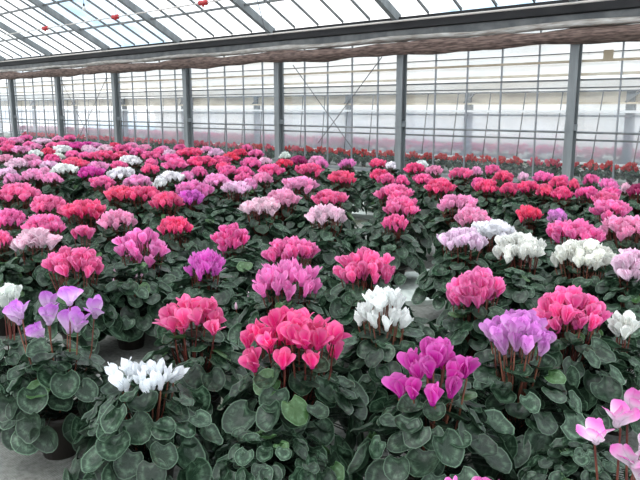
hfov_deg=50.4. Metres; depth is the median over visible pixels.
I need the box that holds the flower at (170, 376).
[164,363,179,381]
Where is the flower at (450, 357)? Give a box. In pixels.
[445,355,455,367]
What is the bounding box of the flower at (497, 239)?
[494,235,500,245]
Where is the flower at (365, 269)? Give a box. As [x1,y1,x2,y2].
[361,266,368,280]
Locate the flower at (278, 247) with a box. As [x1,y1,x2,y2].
[273,240,283,252]
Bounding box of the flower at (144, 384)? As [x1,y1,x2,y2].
[139,378,149,392]
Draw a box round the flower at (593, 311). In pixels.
[585,303,601,321]
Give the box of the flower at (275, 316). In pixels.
[260,309,286,331]
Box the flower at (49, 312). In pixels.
[38,303,59,325]
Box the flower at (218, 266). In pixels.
[215,261,223,274]
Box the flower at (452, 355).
[440,345,454,369]
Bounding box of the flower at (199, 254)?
[192,251,201,257]
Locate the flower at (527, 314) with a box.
[517,309,530,317]
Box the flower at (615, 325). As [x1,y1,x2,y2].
[608,319,621,336]
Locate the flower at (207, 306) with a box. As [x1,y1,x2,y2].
[200,297,215,316]
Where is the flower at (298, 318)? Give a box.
[287,311,308,326]
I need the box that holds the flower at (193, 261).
[188,257,197,270]
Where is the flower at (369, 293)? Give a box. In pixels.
[362,291,371,302]
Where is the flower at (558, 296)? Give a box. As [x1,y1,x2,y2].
[551,290,564,303]
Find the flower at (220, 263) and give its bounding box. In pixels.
[218,257,225,267]
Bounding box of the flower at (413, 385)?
[405,376,421,399]
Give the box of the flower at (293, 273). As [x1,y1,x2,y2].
[289,267,297,282]
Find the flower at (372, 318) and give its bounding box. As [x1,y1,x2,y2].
[367,311,378,328]
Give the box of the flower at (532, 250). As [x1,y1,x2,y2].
[528,246,536,257]
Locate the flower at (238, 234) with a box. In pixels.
[233,229,243,239]
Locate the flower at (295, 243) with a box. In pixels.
[292,239,300,246]
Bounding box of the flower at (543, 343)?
[538,338,549,356]
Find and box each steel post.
[8,79,17,143]
[54,68,64,140]
[111,73,121,144]
[182,68,192,155]
[274,62,283,162]
[394,41,407,174]
[562,44,582,184]
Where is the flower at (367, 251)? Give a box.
[364,248,372,254]
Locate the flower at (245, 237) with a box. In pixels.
[242,234,249,244]
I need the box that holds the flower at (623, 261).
[618,256,629,268]
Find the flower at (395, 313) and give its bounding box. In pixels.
[391,309,403,325]
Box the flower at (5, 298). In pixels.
[0,293,13,306]
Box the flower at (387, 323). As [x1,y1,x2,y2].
[382,314,393,331]
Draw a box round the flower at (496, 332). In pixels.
[489,325,503,343]
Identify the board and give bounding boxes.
[351,209,377,218]
[393,269,446,305]
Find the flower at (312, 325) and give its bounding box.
[307,320,322,329]
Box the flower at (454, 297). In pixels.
[449,291,460,305]
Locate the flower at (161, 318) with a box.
[152,317,168,330]
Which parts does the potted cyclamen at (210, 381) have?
flower stem, flower stem, flower stem, flower stem, flower stem, flower stem, flower stem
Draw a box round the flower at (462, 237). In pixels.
[459,234,465,246]
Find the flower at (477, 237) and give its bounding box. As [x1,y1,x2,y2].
[471,231,482,242]
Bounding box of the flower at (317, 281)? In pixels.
[313,276,321,293]
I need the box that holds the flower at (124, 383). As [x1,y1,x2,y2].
[119,375,133,391]
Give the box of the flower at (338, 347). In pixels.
[326,340,343,359]
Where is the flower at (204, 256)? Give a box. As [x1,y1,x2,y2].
[200,252,209,260]
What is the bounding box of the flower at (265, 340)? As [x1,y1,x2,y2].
[256,331,277,348]
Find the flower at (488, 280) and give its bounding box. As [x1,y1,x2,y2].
[483,275,495,286]
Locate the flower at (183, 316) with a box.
[171,307,191,327]
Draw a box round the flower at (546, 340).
[537,330,551,346]
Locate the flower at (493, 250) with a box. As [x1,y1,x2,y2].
[492,246,499,259]
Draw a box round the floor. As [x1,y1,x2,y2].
[0,133,639,479]
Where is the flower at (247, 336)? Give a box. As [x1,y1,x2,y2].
[240,329,254,348]
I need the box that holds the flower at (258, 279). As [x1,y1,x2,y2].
[252,274,260,282]
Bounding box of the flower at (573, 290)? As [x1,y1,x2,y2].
[568,285,582,293]
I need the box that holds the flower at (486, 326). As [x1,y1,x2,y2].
[478,318,496,339]
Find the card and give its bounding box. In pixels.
[603,49,613,60]
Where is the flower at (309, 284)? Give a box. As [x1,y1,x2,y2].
[304,279,314,293]
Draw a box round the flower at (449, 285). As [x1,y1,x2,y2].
[446,283,451,289]
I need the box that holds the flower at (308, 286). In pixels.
[303,282,312,297]
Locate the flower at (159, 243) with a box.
[156,239,165,246]
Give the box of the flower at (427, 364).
[418,355,435,377]
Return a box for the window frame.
[0,31,639,188]
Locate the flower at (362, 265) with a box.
[358,260,367,274]
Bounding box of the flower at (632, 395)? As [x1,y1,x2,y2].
[624,387,639,409]
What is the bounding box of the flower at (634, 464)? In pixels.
[630,460,639,479]
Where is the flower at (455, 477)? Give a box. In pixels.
[444,475,456,479]
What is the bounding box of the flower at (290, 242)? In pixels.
[287,239,293,245]
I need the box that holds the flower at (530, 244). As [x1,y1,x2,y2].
[528,241,538,246]
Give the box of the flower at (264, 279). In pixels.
[259,273,270,289]
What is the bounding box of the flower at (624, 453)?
[609,443,639,468]
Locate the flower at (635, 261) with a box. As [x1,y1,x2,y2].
[631,257,639,269]
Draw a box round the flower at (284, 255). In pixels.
[281,251,287,259]
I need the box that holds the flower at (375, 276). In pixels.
[371,272,380,284]
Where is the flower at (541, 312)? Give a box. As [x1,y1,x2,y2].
[535,308,551,320]
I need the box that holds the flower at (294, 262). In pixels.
[288,257,297,265]
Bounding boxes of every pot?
[39,400,81,459]
[117,313,146,349]
[130,445,176,477]
[210,391,220,422]
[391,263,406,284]
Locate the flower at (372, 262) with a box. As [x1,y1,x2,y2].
[369,259,378,265]
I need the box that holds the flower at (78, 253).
[73,247,88,258]
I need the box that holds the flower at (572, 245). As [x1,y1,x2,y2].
[568,241,577,252]
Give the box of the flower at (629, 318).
[623,310,635,324]
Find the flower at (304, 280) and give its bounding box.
[293,269,310,286]
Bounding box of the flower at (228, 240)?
[225,237,232,247]
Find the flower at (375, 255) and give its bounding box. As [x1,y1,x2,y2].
[372,250,379,259]
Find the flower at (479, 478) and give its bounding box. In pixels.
[478,476,490,479]
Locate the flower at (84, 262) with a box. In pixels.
[80,258,89,270]
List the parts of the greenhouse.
post, eave rail, window rail, rail, post, post, post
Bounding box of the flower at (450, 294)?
[446,288,455,305]
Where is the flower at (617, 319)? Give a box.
[612,310,623,327]
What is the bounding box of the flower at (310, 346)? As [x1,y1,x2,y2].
[306,341,313,349]
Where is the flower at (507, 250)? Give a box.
[502,244,512,255]
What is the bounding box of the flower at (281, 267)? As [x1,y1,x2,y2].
[277,264,284,272]
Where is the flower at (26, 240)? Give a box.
[22,235,37,244]
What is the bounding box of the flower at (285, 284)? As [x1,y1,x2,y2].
[281,279,291,288]
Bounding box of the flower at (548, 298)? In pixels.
[543,292,555,303]
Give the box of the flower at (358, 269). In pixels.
[354,266,361,278]
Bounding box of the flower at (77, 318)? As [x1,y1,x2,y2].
[68,309,91,332]
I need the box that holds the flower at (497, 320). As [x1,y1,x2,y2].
[491,315,501,324]
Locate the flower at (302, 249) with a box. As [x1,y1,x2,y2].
[296,244,307,256]
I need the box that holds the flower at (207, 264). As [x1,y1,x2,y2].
[204,261,210,272]
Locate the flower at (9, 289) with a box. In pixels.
[2,283,16,294]
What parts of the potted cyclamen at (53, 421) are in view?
flower stem, flower stem, flower stem, flower stem, flower stem, flower stem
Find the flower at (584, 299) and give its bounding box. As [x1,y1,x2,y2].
[579,293,590,309]
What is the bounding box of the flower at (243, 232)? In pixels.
[240,228,246,239]
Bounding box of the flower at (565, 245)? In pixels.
[562,243,570,248]
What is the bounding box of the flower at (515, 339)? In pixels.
[508,331,521,351]
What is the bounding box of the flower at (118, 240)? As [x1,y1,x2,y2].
[112,236,122,244]
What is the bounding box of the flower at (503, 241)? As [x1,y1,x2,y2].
[500,238,507,246]
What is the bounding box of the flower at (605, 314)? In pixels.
[598,310,612,325]
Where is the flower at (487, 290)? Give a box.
[482,285,494,298]
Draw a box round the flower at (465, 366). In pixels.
[456,354,480,378]
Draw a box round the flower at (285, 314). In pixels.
[275,305,293,321]
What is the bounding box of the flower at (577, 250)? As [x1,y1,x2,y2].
[575,248,584,253]
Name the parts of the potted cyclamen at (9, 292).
flower stem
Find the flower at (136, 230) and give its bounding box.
[133,227,141,232]
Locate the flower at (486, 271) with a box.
[483,267,491,275]
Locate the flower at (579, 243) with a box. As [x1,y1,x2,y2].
[574,239,582,245]
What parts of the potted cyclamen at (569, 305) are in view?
flower stem, flower stem, flower stem, flower stem, flower stem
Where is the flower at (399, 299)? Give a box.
[394,291,406,310]
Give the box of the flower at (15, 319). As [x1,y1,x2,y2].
[5,314,21,325]
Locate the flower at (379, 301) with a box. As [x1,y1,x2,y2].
[374,296,384,314]
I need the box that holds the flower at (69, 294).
[57,286,83,305]
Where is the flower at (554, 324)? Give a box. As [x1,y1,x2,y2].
[548,315,562,333]
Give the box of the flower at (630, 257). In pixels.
[624,251,636,266]
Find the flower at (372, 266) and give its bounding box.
[368,262,377,275]
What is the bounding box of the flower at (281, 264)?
[277,259,286,267]
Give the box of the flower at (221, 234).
[217,231,224,238]
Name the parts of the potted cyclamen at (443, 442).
flower stem, flower stem, flower stem, flower stem, flower stem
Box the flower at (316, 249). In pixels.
[310,244,320,257]
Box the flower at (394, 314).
[388,307,400,322]
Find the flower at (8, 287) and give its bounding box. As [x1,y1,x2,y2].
[4,283,22,291]
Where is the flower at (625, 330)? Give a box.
[620,325,631,339]
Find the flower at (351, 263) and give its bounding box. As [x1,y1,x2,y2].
[348,260,359,266]
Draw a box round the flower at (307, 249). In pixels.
[303,245,313,258]
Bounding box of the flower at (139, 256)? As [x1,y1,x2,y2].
[136,253,142,262]
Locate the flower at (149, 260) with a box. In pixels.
[144,254,155,267]
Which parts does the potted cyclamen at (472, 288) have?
flower stem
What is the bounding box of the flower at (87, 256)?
[83,251,94,261]
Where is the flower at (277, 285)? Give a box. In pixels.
[271,277,282,295]
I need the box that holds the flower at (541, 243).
[538,238,546,247]
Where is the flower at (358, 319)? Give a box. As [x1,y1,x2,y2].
[354,310,361,326]
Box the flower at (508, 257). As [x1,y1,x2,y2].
[504,253,512,263]
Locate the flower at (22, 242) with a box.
[18,239,25,249]
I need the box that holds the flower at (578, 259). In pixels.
[572,253,584,267]
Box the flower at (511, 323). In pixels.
[500,314,525,332]
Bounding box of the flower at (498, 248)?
[494,245,502,255]
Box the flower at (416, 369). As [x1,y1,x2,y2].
[409,359,424,379]
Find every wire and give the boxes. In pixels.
[61,80,89,138]
[77,77,106,140]
[293,65,351,147]
[318,57,381,142]
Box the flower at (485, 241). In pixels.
[483,236,488,246]
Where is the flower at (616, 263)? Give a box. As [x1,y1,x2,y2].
[610,258,621,268]
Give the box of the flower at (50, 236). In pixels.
[46,234,55,239]
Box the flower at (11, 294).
[7,290,19,302]
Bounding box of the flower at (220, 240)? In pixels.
[216,236,224,245]
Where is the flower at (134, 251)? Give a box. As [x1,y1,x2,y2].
[130,247,139,257]
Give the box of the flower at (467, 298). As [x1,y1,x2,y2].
[458,292,474,306]
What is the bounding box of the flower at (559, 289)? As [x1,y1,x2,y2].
[554,285,566,303]
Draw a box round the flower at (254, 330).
[249,325,270,345]
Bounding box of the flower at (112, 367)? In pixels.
[104,362,117,374]
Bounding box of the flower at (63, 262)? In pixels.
[58,258,69,266]
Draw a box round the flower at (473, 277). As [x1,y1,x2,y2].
[468,272,479,285]
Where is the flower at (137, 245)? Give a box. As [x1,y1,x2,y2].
[135,243,143,252]
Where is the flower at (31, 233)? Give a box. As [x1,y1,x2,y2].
[26,228,35,237]
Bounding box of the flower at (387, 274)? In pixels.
[384,271,393,283]
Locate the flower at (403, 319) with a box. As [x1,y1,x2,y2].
[398,312,412,328]
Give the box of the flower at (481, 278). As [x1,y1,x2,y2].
[474,271,489,288]
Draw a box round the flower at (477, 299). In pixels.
[471,294,483,308]
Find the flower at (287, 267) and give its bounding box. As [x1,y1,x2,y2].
[283,262,292,279]
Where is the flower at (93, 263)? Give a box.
[88,257,98,268]
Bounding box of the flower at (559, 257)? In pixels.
[556,252,562,263]
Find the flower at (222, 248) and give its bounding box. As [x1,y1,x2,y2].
[217,244,227,253]
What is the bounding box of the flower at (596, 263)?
[592,259,603,270]
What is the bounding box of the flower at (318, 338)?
[309,327,334,349]
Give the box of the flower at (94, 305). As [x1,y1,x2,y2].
[83,294,103,318]
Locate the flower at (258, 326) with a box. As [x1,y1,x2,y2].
[246,318,264,330]
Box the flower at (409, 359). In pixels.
[397,347,419,374]
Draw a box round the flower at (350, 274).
[346,270,355,282]
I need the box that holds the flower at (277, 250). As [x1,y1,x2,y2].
[273,246,281,256]
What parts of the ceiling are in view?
roof glass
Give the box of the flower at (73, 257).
[67,254,79,261]
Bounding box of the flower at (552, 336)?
[542,328,556,343]
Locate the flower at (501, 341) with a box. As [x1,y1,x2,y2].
[493,334,508,354]
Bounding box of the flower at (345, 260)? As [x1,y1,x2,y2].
[340,254,351,265]
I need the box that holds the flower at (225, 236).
[222,233,229,243]
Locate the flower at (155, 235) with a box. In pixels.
[151,231,158,240]
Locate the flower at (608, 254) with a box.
[605,252,616,265]
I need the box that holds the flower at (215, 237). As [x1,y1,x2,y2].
[210,234,218,243]
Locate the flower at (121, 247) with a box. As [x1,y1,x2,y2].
[116,243,125,255]
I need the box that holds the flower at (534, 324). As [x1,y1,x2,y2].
[529,320,541,329]
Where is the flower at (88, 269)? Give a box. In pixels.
[83,264,94,277]
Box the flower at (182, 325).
[176,320,190,333]
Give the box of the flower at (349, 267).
[345,264,355,271]
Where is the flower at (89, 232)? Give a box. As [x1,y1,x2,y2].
[85,228,94,238]
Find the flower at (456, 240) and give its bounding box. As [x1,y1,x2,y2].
[452,236,462,246]
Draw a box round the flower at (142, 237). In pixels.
[138,232,146,243]
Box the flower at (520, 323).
[511,314,530,334]
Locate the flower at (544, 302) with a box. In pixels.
[538,296,550,311]
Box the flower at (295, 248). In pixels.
[292,245,298,258]
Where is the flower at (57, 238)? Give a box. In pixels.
[54,234,62,242]
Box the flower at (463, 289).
[452,284,468,295]
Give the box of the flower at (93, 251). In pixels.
[88,249,95,257]
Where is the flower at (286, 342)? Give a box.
[278,338,290,344]
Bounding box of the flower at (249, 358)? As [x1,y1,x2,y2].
[238,348,259,372]
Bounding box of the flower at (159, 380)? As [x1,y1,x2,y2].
[154,371,166,390]
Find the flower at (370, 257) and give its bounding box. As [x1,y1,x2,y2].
[363,251,376,263]
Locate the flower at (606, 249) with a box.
[604,247,612,252]
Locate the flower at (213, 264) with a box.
[210,261,217,275]
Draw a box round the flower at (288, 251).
[284,247,294,258]
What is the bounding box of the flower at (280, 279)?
[274,269,287,287]
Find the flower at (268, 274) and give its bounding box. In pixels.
[266,272,273,289]
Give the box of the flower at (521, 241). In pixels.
[517,238,525,244]
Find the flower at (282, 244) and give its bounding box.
[278,239,287,250]
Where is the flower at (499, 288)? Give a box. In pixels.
[494,284,505,297]
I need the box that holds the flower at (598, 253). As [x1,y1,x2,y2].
[593,249,604,258]
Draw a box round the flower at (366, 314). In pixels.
[362,310,375,325]
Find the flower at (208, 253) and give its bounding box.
[205,248,211,261]
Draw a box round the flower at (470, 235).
[466,231,477,240]
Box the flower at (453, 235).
[450,232,455,240]
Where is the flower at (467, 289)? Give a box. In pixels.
[461,280,475,295]
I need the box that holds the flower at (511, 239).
[506,234,518,244]
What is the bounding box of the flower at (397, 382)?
[381,372,407,398]
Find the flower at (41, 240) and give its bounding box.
[34,235,48,247]
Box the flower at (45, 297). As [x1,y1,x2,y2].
[39,291,57,306]
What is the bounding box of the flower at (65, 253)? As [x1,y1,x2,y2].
[62,250,69,257]
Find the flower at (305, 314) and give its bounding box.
[295,307,314,318]
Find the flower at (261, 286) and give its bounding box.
[252,281,266,297]
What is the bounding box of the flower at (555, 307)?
[549,301,562,317]
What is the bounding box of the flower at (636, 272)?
[634,270,639,281]
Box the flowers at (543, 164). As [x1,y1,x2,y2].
[18,134,599,167]
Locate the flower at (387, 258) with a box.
[383,253,394,263]
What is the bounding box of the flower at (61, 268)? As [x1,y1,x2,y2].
[54,263,68,276]
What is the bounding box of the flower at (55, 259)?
[51,256,58,265]
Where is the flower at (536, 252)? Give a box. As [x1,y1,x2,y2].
[532,246,541,258]
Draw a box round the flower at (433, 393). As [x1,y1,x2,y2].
[424,381,443,406]
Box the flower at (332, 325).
[323,320,335,342]
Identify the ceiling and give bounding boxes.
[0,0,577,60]
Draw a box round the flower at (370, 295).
[367,289,376,298]
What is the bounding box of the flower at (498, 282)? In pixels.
[493,276,504,291]
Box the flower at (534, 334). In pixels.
[527,328,542,343]
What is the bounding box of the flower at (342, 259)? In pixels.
[335,255,346,266]
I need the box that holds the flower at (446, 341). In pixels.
[439,336,450,364]
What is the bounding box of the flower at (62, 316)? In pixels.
[57,306,80,333]
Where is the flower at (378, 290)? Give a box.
[367,285,383,295]
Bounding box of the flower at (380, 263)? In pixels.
[377,260,383,271]
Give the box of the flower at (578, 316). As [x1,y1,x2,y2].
[572,310,585,329]
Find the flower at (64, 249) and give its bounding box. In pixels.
[59,246,70,253]
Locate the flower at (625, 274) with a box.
[617,268,631,281]
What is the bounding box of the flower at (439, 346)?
[431,337,452,365]
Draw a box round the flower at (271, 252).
[267,248,275,262]
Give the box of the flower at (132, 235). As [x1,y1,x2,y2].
[128,231,136,242]
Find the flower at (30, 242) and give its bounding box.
[25,237,36,248]
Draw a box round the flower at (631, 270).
[628,267,635,278]
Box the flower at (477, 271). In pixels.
[472,265,483,275]
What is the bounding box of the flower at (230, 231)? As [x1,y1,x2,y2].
[225,226,235,236]
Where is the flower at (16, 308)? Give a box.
[2,299,29,319]
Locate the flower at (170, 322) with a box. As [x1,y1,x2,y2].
[160,316,177,332]
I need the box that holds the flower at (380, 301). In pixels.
[370,295,387,311]
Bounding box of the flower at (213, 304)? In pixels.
[209,296,217,309]
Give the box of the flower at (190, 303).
[185,297,199,309]
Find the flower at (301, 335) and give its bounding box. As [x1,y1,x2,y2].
[291,324,311,348]
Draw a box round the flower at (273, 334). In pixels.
[260,328,275,337]
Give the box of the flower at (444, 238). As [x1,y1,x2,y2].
[438,234,449,246]
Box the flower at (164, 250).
[160,244,170,256]
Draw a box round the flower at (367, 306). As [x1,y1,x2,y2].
[363,300,373,312]
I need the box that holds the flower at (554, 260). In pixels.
[550,254,558,266]
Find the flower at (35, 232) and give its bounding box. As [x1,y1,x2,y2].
[32,229,46,236]
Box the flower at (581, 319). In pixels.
[575,313,588,328]
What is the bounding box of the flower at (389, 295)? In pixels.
[383,287,400,305]
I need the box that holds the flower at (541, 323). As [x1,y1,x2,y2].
[530,313,547,329]
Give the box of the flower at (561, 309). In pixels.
[556,303,568,317]
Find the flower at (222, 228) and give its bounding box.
[218,224,226,232]
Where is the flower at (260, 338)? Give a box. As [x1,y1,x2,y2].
[255,334,278,353]
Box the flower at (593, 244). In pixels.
[588,238,598,250]
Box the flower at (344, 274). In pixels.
[341,271,348,283]
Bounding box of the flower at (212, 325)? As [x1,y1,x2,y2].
[203,318,224,335]
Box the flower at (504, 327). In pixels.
[497,323,508,340]
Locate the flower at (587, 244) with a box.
[583,240,591,251]
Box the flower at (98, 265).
[95,261,102,273]
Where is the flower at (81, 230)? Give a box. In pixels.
[74,225,86,236]
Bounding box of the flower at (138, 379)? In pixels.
[132,369,145,383]
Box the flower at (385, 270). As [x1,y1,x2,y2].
[380,265,390,278]
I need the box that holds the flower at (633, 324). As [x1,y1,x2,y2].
[628,317,639,333]
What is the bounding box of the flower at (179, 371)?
[169,365,188,382]
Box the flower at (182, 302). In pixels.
[176,293,189,307]
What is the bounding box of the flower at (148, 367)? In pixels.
[141,359,153,374]
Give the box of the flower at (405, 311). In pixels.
[400,307,409,315]
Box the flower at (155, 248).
[149,244,160,255]
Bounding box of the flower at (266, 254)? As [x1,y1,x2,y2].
[261,249,270,261]
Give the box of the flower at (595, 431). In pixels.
[575,417,614,444]
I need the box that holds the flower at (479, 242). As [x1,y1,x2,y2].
[475,238,483,251]
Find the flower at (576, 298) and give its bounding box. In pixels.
[564,291,583,307]
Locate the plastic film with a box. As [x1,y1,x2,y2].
[0,16,639,72]
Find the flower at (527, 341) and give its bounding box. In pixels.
[521,335,534,354]
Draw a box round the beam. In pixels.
[0,0,639,69]
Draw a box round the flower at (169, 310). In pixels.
[158,304,175,317]
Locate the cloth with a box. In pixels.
[0,24,639,79]
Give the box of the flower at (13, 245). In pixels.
[10,241,17,251]
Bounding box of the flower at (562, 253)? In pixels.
[558,248,567,259]
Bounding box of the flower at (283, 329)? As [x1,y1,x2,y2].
[276,321,290,340]
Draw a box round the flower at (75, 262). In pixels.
[70,257,80,271]
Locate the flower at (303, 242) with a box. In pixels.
[298,238,309,246]
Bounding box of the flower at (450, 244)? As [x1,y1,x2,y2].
[446,241,453,250]
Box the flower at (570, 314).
[561,304,581,324]
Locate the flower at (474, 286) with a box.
[470,282,479,295]
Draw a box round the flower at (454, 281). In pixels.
[451,277,459,286]
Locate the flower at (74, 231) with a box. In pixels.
[71,229,76,238]
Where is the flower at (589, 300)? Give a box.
[584,293,597,311]
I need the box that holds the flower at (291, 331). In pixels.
[280,322,300,344]
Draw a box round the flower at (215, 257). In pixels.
[212,253,220,261]
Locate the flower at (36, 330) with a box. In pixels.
[25,321,44,337]
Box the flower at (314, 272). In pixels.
[309,265,322,279]
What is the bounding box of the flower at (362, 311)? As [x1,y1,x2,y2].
[357,306,366,320]
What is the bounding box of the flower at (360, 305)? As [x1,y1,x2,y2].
[356,302,362,311]
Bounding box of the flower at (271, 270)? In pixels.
[266,264,278,275]
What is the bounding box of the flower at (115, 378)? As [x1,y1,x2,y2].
[108,370,123,390]
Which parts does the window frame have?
rail, rail, rail, rail, rail, rail, rail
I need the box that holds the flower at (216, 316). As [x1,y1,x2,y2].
[208,307,226,323]
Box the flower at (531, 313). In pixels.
[515,309,536,318]
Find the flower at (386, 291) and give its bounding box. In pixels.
[381,287,390,304]
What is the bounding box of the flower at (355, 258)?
[351,254,359,263]
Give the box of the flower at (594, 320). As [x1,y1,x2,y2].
[588,312,602,330]
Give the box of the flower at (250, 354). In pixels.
[242,346,261,361]
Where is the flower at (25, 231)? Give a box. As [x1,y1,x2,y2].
[18,229,28,235]
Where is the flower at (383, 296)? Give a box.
[378,292,387,306]
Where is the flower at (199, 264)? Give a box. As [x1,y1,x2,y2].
[195,260,204,274]
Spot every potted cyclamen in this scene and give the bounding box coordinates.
[0,137,8,146]
[0,140,18,154]
[0,144,15,163]
[0,154,12,176]
[0,157,28,186]
[0,167,17,206]
[0,173,21,209]
[0,182,41,228]
[0,208,25,260]
[0,229,25,290]
[0,262,45,335]
[0,283,48,424]
[0,286,121,459]
[4,227,71,322]
[8,137,23,145]
[11,145,32,157]
[12,213,71,259]
[19,134,32,148]
[20,246,134,354]
[21,168,48,194]
[22,141,34,145]
[22,159,42,180]
[23,153,40,169]
[23,194,72,237]
[28,149,43,160]
[30,143,42,156]
[31,137,51,149]
[39,160,61,173]
[39,167,52,183]
[40,172,73,203]
[41,147,55,160]
[43,154,60,162]
[45,141,57,153]
[49,163,78,188]
[52,136,63,147]
[52,202,88,226]
[53,145,71,159]
[54,152,65,162]
[57,157,87,177]
[57,199,106,249]
[58,141,70,145]
[63,357,225,479]
[64,135,76,148]
[64,177,87,199]
[65,150,79,158]
[68,225,116,292]
[69,141,86,157]
[71,166,105,200]
[78,134,85,143]
[78,151,95,166]
[81,145,93,151]
[82,159,89,166]
[84,148,98,159]
[84,175,115,227]
[86,150,117,172]
[87,160,114,185]
[88,135,96,141]
[89,262,171,349]
[91,142,101,147]
[92,208,143,268]
[96,135,103,142]
[97,144,112,161]
[98,194,131,227]
[99,227,182,311]
[101,136,108,144]
[103,185,140,234]
[104,136,113,144]
[106,166,134,185]
[109,142,120,152]
[110,144,132,160]
[110,160,127,186]
[114,151,135,166]
[119,155,141,181]
[122,173,151,200]
[122,185,164,234]
[123,137,129,144]
[125,142,137,154]
[129,147,147,165]
[134,137,142,146]
[136,151,160,172]
[138,144,151,158]
[140,158,163,173]
[140,163,159,186]
[140,191,197,254]
[141,138,151,143]
[142,293,258,446]
[147,138,155,150]
[147,215,202,274]
[152,138,161,150]
[152,147,164,160]
[152,178,173,205]
[154,248,247,361]
[154,257,194,289]
[158,153,185,170]
[160,149,175,162]
[160,158,188,186]
[160,170,184,194]
[161,139,173,148]
[167,139,176,149]
[172,189,213,234]
[173,144,185,157]
[174,179,214,214]
[175,147,202,170]
[175,171,193,187]
[182,213,225,254]
[186,155,216,178]
[190,166,207,182]
[193,223,262,289]
[195,140,206,147]
[200,146,212,156]
[201,173,234,208]
[201,205,254,232]
[204,140,213,147]
[206,148,224,169]
[209,417,351,479]
[210,155,232,172]
[213,141,223,149]
[214,161,234,175]
[217,181,256,228]
[217,305,368,472]
[218,165,237,193]
[218,291,270,352]
[219,142,229,152]
[219,258,273,304]
[223,151,241,174]
[228,141,238,151]
[228,173,257,195]
[228,257,332,384]
[231,148,247,168]
[232,178,265,213]
[235,197,289,262]
[236,157,261,174]
[237,165,254,177]
[241,144,252,156]
[242,239,272,262]
[246,235,321,311]
[248,149,267,164]
[250,188,309,239]
[252,172,277,195]
[254,143,265,156]
[257,163,285,189]
[258,157,271,167]
[262,144,273,158]
[270,146,274,157]
[275,151,293,166]
[276,159,297,187]
[281,176,320,207]
[284,209,317,237]
[285,145,294,153]
[287,194,314,217]
[288,155,307,176]
[289,145,302,158]
[294,162,327,203]
[294,265,354,323]
[297,237,351,278]
[298,203,356,263]
[300,145,313,161]
[300,220,345,264]
[308,156,324,172]
[310,189,358,229]
[311,171,339,191]
[312,146,326,158]
[315,159,329,181]
[317,246,414,346]
[320,170,364,214]
[321,147,333,163]
[327,285,440,441]
[332,147,346,163]
[336,158,358,185]
[341,222,388,278]
[345,147,358,160]
[347,336,518,479]
[348,170,374,201]
[356,149,371,166]
[360,168,389,209]
[362,317,446,375]
[364,173,395,214]
[365,158,385,181]
[366,183,418,240]
[366,213,426,284]
[368,149,382,166]
[377,196,431,266]
[381,174,419,215]
[382,150,394,162]
[385,161,401,183]
[403,162,425,186]
[405,150,420,165]
[408,160,431,185]
[410,173,433,212]
[411,226,497,309]
[415,207,451,249]
[416,177,456,227]
[420,152,435,166]
[424,165,442,182]
[426,265,510,402]
[428,194,477,259]
[432,206,495,258]
[434,152,450,171]
[443,167,473,195]
[444,475,490,479]
[447,153,462,169]
[452,309,591,479]
[460,153,478,169]
[462,177,497,205]
[466,166,485,188]
[468,219,517,262]
[471,179,501,219]
[476,155,493,174]
[481,164,505,181]
[485,267,551,312]
[488,181,521,221]
[488,231,555,309]
[489,155,508,173]
[489,197,537,225]
[490,285,634,435]
[492,170,513,192]
[502,435,633,479]
[504,155,525,177]
[510,204,546,258]
[513,171,529,195]
[514,180,540,208]
[522,215,564,235]
[522,248,571,285]
[524,157,543,176]
[528,183,554,218]
[531,170,553,196]
[534,208,580,244]
[538,218,613,276]
[539,238,619,336]
[540,186,581,234]
[541,158,561,178]
[541,176,567,196]
[554,175,576,188]
[557,161,580,176]
[564,178,579,201]
[567,196,591,207]
[568,185,597,224]
[575,387,639,479]
[577,190,619,225]
[578,310,639,435]
[579,173,601,190]
[580,159,601,180]
[586,247,639,353]
[588,199,632,244]
[597,160,619,179]
[598,178,625,196]
[599,215,639,276]
[602,186,633,216]
[605,270,638,304]
[616,162,639,184]
[619,183,631,200]
[622,183,639,215]
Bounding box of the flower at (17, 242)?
[13,239,20,248]
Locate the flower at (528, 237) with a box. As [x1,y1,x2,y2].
[523,233,534,241]
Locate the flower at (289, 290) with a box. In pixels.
[283,284,295,301]
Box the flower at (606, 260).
[601,256,611,265]
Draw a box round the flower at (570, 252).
[567,249,574,261]
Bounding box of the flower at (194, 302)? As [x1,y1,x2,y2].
[190,296,201,306]
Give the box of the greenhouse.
[0,24,639,174]
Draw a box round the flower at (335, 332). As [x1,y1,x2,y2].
[326,320,351,344]
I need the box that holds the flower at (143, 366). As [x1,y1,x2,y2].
[134,360,147,375]
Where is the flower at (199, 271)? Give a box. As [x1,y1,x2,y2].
[195,268,203,280]
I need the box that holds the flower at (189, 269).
[183,265,192,275]
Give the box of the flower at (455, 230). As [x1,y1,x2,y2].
[450,228,458,235]
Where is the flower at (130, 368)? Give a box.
[124,360,136,377]
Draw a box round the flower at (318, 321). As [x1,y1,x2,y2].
[309,314,330,326]
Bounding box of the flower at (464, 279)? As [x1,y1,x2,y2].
[459,275,469,284]
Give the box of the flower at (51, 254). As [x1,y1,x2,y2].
[48,252,56,258]
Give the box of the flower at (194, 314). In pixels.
[187,307,205,324]
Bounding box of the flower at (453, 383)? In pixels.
[445,375,462,398]
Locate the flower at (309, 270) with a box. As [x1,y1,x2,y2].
[306,265,315,278]
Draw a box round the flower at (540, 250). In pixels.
[536,247,544,257]
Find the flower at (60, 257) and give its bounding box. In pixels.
[55,254,65,261]
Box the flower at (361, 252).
[357,248,364,260]
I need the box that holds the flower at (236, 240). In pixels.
[233,237,241,248]

